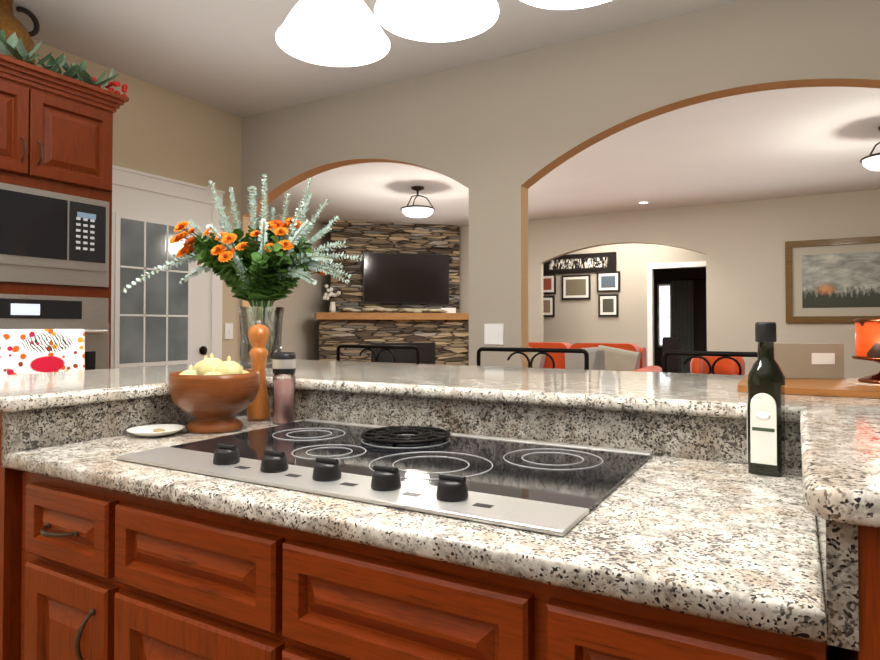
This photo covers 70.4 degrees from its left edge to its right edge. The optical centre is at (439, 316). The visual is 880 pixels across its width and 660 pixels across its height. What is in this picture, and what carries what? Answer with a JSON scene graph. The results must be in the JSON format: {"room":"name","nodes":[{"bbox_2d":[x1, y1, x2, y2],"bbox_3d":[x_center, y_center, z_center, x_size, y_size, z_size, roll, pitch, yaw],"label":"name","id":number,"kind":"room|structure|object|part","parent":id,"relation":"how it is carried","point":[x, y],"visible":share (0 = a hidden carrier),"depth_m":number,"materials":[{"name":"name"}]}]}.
{"room":"kitchen","nodes":[
{"label":"kitchen","id":0,"kind":"room"},
{"bbox_2d":[32,39,241,361],"bbox_3d":[-3.157,-0.161,1.839,0.110,2.740,6.770,-1,-1,30],"label":"wall","id":1,"kind":"structure","parent":0,"point":[160,131],"depth_m":4.20,"materials":[{"name":"beige paint"}]},
{"bbox_2d":[111,165,224,368],"bbox_3d":[-1.791,0.168,4.031,0.087,2.150,1.020,-1,-1,30],"label":"door","id":2,"kind":"structure","parent":1,"relation":"attached to","point":[162,317],"depth_m":4.04,"materials":[{"name":"white wood"}]},
{"bbox_2d":[225,323,232,338],"bbox_3d":[-1.538,0.108,4.551,0.010,0.116,0.072,-1,-1,30],"label":"switch plate","id":3,"kind":"object","parent":1,"relation":"attached to","point":[228,330],"visible":1,"depth_m":4.55,"materials":[{"name":"white plastic"}]},
{"bbox_2d":[254,211,330,359],"bbox_3d":[-1.610,-0.037,9.878,0.110,2.740,8.730,-1,-1,30],"label":"wall","id":4,"kind":"structure","parent":0,"point":[304,302],"depth_m":9.14,"materials":[{"name":"beige paint"}]},
{"bbox_2d":[12,0,879,226],"bbox_3d":[0.634,-1.527,4.723,10.140,0.080,15.500,-1,-1,30],"label":"ceiling","id":5,"kind":"structure","parent":0,"point":[233,57],"depth_m":4.44,"materials":[{"name":"paint"}]},
{"bbox_2d":[401,186,434,217],"bbox_3d":[-0.252,-1.283,7.021,0.386,0.333,0.386,-1,-1,30],"label":"ceiling light","id":6,"kind":"object","parent":5,"relation":"attached to","point":[416,211],"visible":1,"depth_m":6.92,"materials":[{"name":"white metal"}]},
{"bbox_2d":[276,0,609,66],"bbox_3d":[0.003,-1.049,1.155,0.861,0.982,0.230,-1,-1,30],"label":"pendant light","id":7,"kind":"object","parent":5,"relation":"hanging from","point":[341,33],"visible":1,"depth_m":1.24,"materials":[{"name":"white glass"}]},
{"bbox_2d":[860,126,879,170],"bbox_3d":[3.504,-1.316,4.867,0.386,0.333,0.386,-1,-1,30],"label":"ceiling light","id":8,"kind":"object","parent":5,"relation":"attached to","point":[871,162],"visible":1,"depth_m":4.86,"materials":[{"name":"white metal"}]},
{"bbox_2d":[240,0,879,367],"bbox_3d":[1.485,-0.143,3.024,6.780,2.740,0.110,-1,-1,30],"label":"wall","id":9,"kind":"structure","parent":0,"point":[499,137],"depth_m":3.56,"materials":[{"name":"beige paint"}]},
{"bbox_2d":[484,324,503,344],"bbox_3d":[0.312,0.103,3.619,0.120,0.120,0.010,-1,-1,30],"label":"switch plate","id":10,"kind":"object","parent":9,"relation":"attached to","point":[493,333],"visible":1,"depth_m":3.62,"materials":[{"name":"white plastic"}]},
{"bbox_2d":[543,243,705,366],"bbox_3d":[3.626,-0.044,9.441,9.420,2.740,0.140,-1,-1,30],"label":"wall","id":11,"kind":"structure","parent":0,"point":[571,322],"depth_m":9.80,"materials":[{"name":"beige paint"}]},
{"bbox_2d":[543,252,619,316],"bbox_3d":[2.223,-0.501,10.170,1.406,1.023,0.029,-1,-1,30],"label":"frames","id":12,"kind":"object","parent":11,"relation":"attached to","point":[601,265],"visible":0.83,"depth_m":10.10,"materials":[{"name":"black wood"}]},
{"bbox_2d":[459,189,879,377],"bbox_3d":[2.985,-0.061,8.316,9.420,2.740,0.110,-1,-1,30],"label":"wall","id":13,"kind":"structure","parent":0,"point":[740,245],"depth_m":7.83,"materials":[{"name":"beige paint"}]},
{"bbox_2d":[785,236,879,322],"bbox_3d":[4.707,-0.417,7.252,1.215,0.981,0.035,-1,-1,30],"label":"picture frame","id":14,"kind":"object","parent":13,"relation":"attached to","point":[837,280],"visible":0.94,"depth_m":7.31,"materials":[{"name":"beige wood"}]},
{"bbox_2d":[654,267,706,367],"bbox_3d":[4.622,-0.017,11.152,3.808,2.740,0.140,-1,-1,30],"label":"wall","id":15,"kind":"structure","parent":0,"point":[662,309],"depth_m":11.34,"materials":[{"name":"grey"}]},
{"bbox_2d":[654,279,705,372],"bbox_3d":[4.197,0.339,11.216,1.282,1.989,0.060,-1,-1,30],"label":"curtain","id":16,"kind":"object","parent":15,"relation":"hanging from","point":[682,319],"visible":0.65,"depth_m":11.14,"materials":[{"name":"black fabric"}]},
{"bbox_3d":[0.634,1.283,4.679,10.140,0.060,15.500,-1,-1,30],"label":"floor","id":17,"kind":"structure","parent":0,"visible":0},
{"bbox_2d":[0,53,128,375],"bbox_3d":[-2.067,0.057,2.901,0.722,2.336,0.904,-1,-1,30],"label":"tall cabinet","id":18,"kind":"object","parent":17,"relation":"on","point":[56,144],"visible":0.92,"depth_m":2.85,"materials":[{"name":"brown wood"}]},
{"bbox_2d":[0,0,39,64],"bbox_3d":[-2.078,-1.325,2.985,0.273,0.429,0.304,-1,-1,30],"label":"jug","id":19,"kind":"object","parent":18,"relation":"on","point":[10,23],"visible":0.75,"depth_m":2.95,"materials":[{"name":"ceramic"}]},
{"bbox_2d":[0,29,127,96],"bbox_3d":[-1.839,-1.196,2.878,0.174,0.146,0.857,-1,-1,30],"label":"garland","id":20,"kind":"object","parent":18,"relation":"on","point":[76,71],"visible":0.71,"depth_m":2.92,"materials":[{"name":"green plant"}]},
{"bbox_2d":[336,344,419,363],"bbox_3d":[-0.419,0.684,2.947,0.509,1.085,0.462,-1,-1,30],"label":"bar stool","id":21,"kind":"object","parent":17,"relation":"on","point":[382,347],"visible":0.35,"depth_m":3.12,"materials":[{"name":"black metal"}]},
{"bbox_2d":[314,220,468,365],"bbox_3d":[-0.613,-0.044,9.270,2.440,2.736,0.415,0,-1,-15],"label":"fireplace","id":22,"kind":"object","parent":17,"relation":"on","point":[436,333],"visible":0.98,"depth_m":9.24,"materials":[{"name":"stone"}]},
{"bbox_2d":[363,252,448,303],"bbox_3d":[-0.503,-0.569,9.407,1.320,0.750,0.051,0,-1,-15],"label":"screen","id":23,"kind":"object","parent":22,"relation":"attached to","point":[405,278],"visible":1,"depth_m":9.38,"materials":[{"name":"black plastic"}]},
{"bbox_2d":[0,359,879,659],"bbox_3d":[0.077,0.688,1.531,2.760,1.032,1.436,-1,-1,30],"label":"kitchen island","id":24,"kind":"object","parent":17,"relation":"on","point":[87,572],"depth_m":0.98,"materials":[{"name":"beige stone"}]},
{"bbox_2d":[126,424,184,436],"bbox_3d":[-0.695,0.281,1.527,0.132,0.015,0.132,-1,-1,30],"label":"dish","id":25,"kind":"object","parent":24,"relation":"on","point":[155,430],"visible":0.98,"depth_m":1.53,"materials":[{"name":"white ceramic"}]},
{"bbox_2d":[168,353,259,433],"bbox_3d":[-0.578,0.192,1.604,0.222,0.196,0.222,-1,-1,30],"label":"bowl","id":26,"kind":"object","parent":24,"relation":"on","point":[212,394],"visible":1,"depth_m":1.54,"materials":[{"name":"brown wood"}]},
{"bbox_2d":[121,174,362,367],"bbox_3d":[-0.707,-0.167,2.314,0.779,0.700,0.508,-1,-1,30],"label":"flower vase","id":27,"kind":"object","parent":24,"relation":"on","point":[261,268],"visible":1,"depth_m":2.21,"materials":[{"name":"clear glass"}]},
{"bbox_2d":[247,320,269,420],"bbox_3d":[-0.514,0.152,1.771,0.064,0.281,0.064,-1,-1,30],"label":"pepper mill","id":28,"kind":"object","parent":24,"relation":"on","point":[258,408],"visible":0.94,"depth_m":1.75,"materials":[{"name":"brown wood"}]},
{"bbox_2d":[272,352,295,424],"bbox_3d":[-0.425,0.195,1.703,0.063,0.194,0.062,-1,-1,30],"label":"salt grinder","id":29,"kind":"object","parent":24,"relation":"on","point":[283,396],"visible":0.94,"depth_m":1.68,"materials":[{"name":"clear glass"}]},
{"bbox_2d":[117,419,651,535],"bbox_3d":[-0.104,0.264,1.255,0.915,0.041,0.563,-1,-1,30],"label":"cooktop","id":30,"kind":"object","parent":24,"relation":"in","point":[558,489],"visible":1,"depth_m":1.13,"materials":[{"name":"black glass"}]},
{"bbox_3d":[0.080,0.247,1.543,2.760,0.150,1.425,-1,-1,30],"label":"kitchen island top","id":31,"kind":"part","parent":24,"relation":"part of","materials":[{"name":"beige stone"}]},
{"bbox_2d":[747,322,784,476],"bbox_3d":[0.592,0.147,1.133,0.062,0.272,0.062,-1,-1,30],"label":"olive oil bottle","id":32,"kind":"object","parent":24,"relation":"on","point":[766,421],"visible":1,"depth_m":1.11,"materials":[{"name":"dark green glass"},{"name":"black plastic"},{"name":"white paper label"}]},
{"bbox_2d":[737,375,879,397],"bbox_3d":[0.979,0.162,1.426,0.520,0.014,0.360,-1,-1,30],"label":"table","id":33,"kind":"object","parent":24,"relation":"on","point":[849,387],"visible":0.67,"depth_m":1.35,"materials":[{"name":"brown wood"}]},
{"bbox_2d":[774,343,843,378],"bbox_3d":[0.921,0.113,1.597,0.186,0.088,0.058,0,-1,4],"label":"box","id":34,"kind":"object","parent":33,"relation":"on","point":[810,360],"visible":0.69,"depth_m":1.57,"materials":[{"name":"brown cardboard"}]},
{"bbox_2d":[852,318,879,382],"bbox_3d":[1.058,0.080,1.474,0.144,0.150,0.144,-1,-1,30],"label":"candle stand","id":35,"kind":"object","parent":33,"relation":"on","point":[867,338],"visible":1,"depth_m":1.46,"materials":[{"name":"orange glass"}]},
{"bbox_2d":[477,347,588,369],"bbox_3d":[0.292,0.678,2.541,0.520,1.085,0.462,-1,-1,30],"label":"bar stool","id":36,"kind":"object","parent":17,"relation":"on","point":[545,351],"visible":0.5,"depth_m":2.71,"materials":[{"name":"black metal"}]},
{"bbox_2d":[528,342,661,371],"bbox_3d":[1.533,0.813,7.588,2.100,0.970,0.970,-1,-1,30],"label":"sofa","id":37,"kind":"object","parent":17,"relation":"on","point":[619,356],"visible":0.17,"depth_m":7.41,"materials":[{"name":"orange fabric"}]},
{"bbox_2d":[662,337,680,372],"bbox_3d":[2.815,0.773,7.771,0.331,1.026,0.337,-1,-1,30],"label":"chair","id":38,"kind":"object","parent":17,"relation":"on","point":[673,361],"visible":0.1,"depth_m":7.78,"materials":[{"name":"black leather"}]},
{"bbox_2d":[662,350,757,374],"bbox_3d":[0.927,0.672,2.179,0.462,1.085,0.462,-1,-1,30],"label":"bar stool","id":39,"kind":"object","parent":17,"relation":"on","point":[723,354],"visible":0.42,"depth_m":2.36,"materials":[{"name":"black metal"}]},
{"bbox_2d":[690,356,744,374],"bbox_3d":[2.930,0.841,6.543,0.615,0.882,0.615,-1,-1,30],"label":"armchair","id":40,"kind":"object","parent":17,"relation":"on","point":[725,366],"visible":0.17,"depth_m":6.65,"materials":[{"name":"orange fabric"}]}
]}

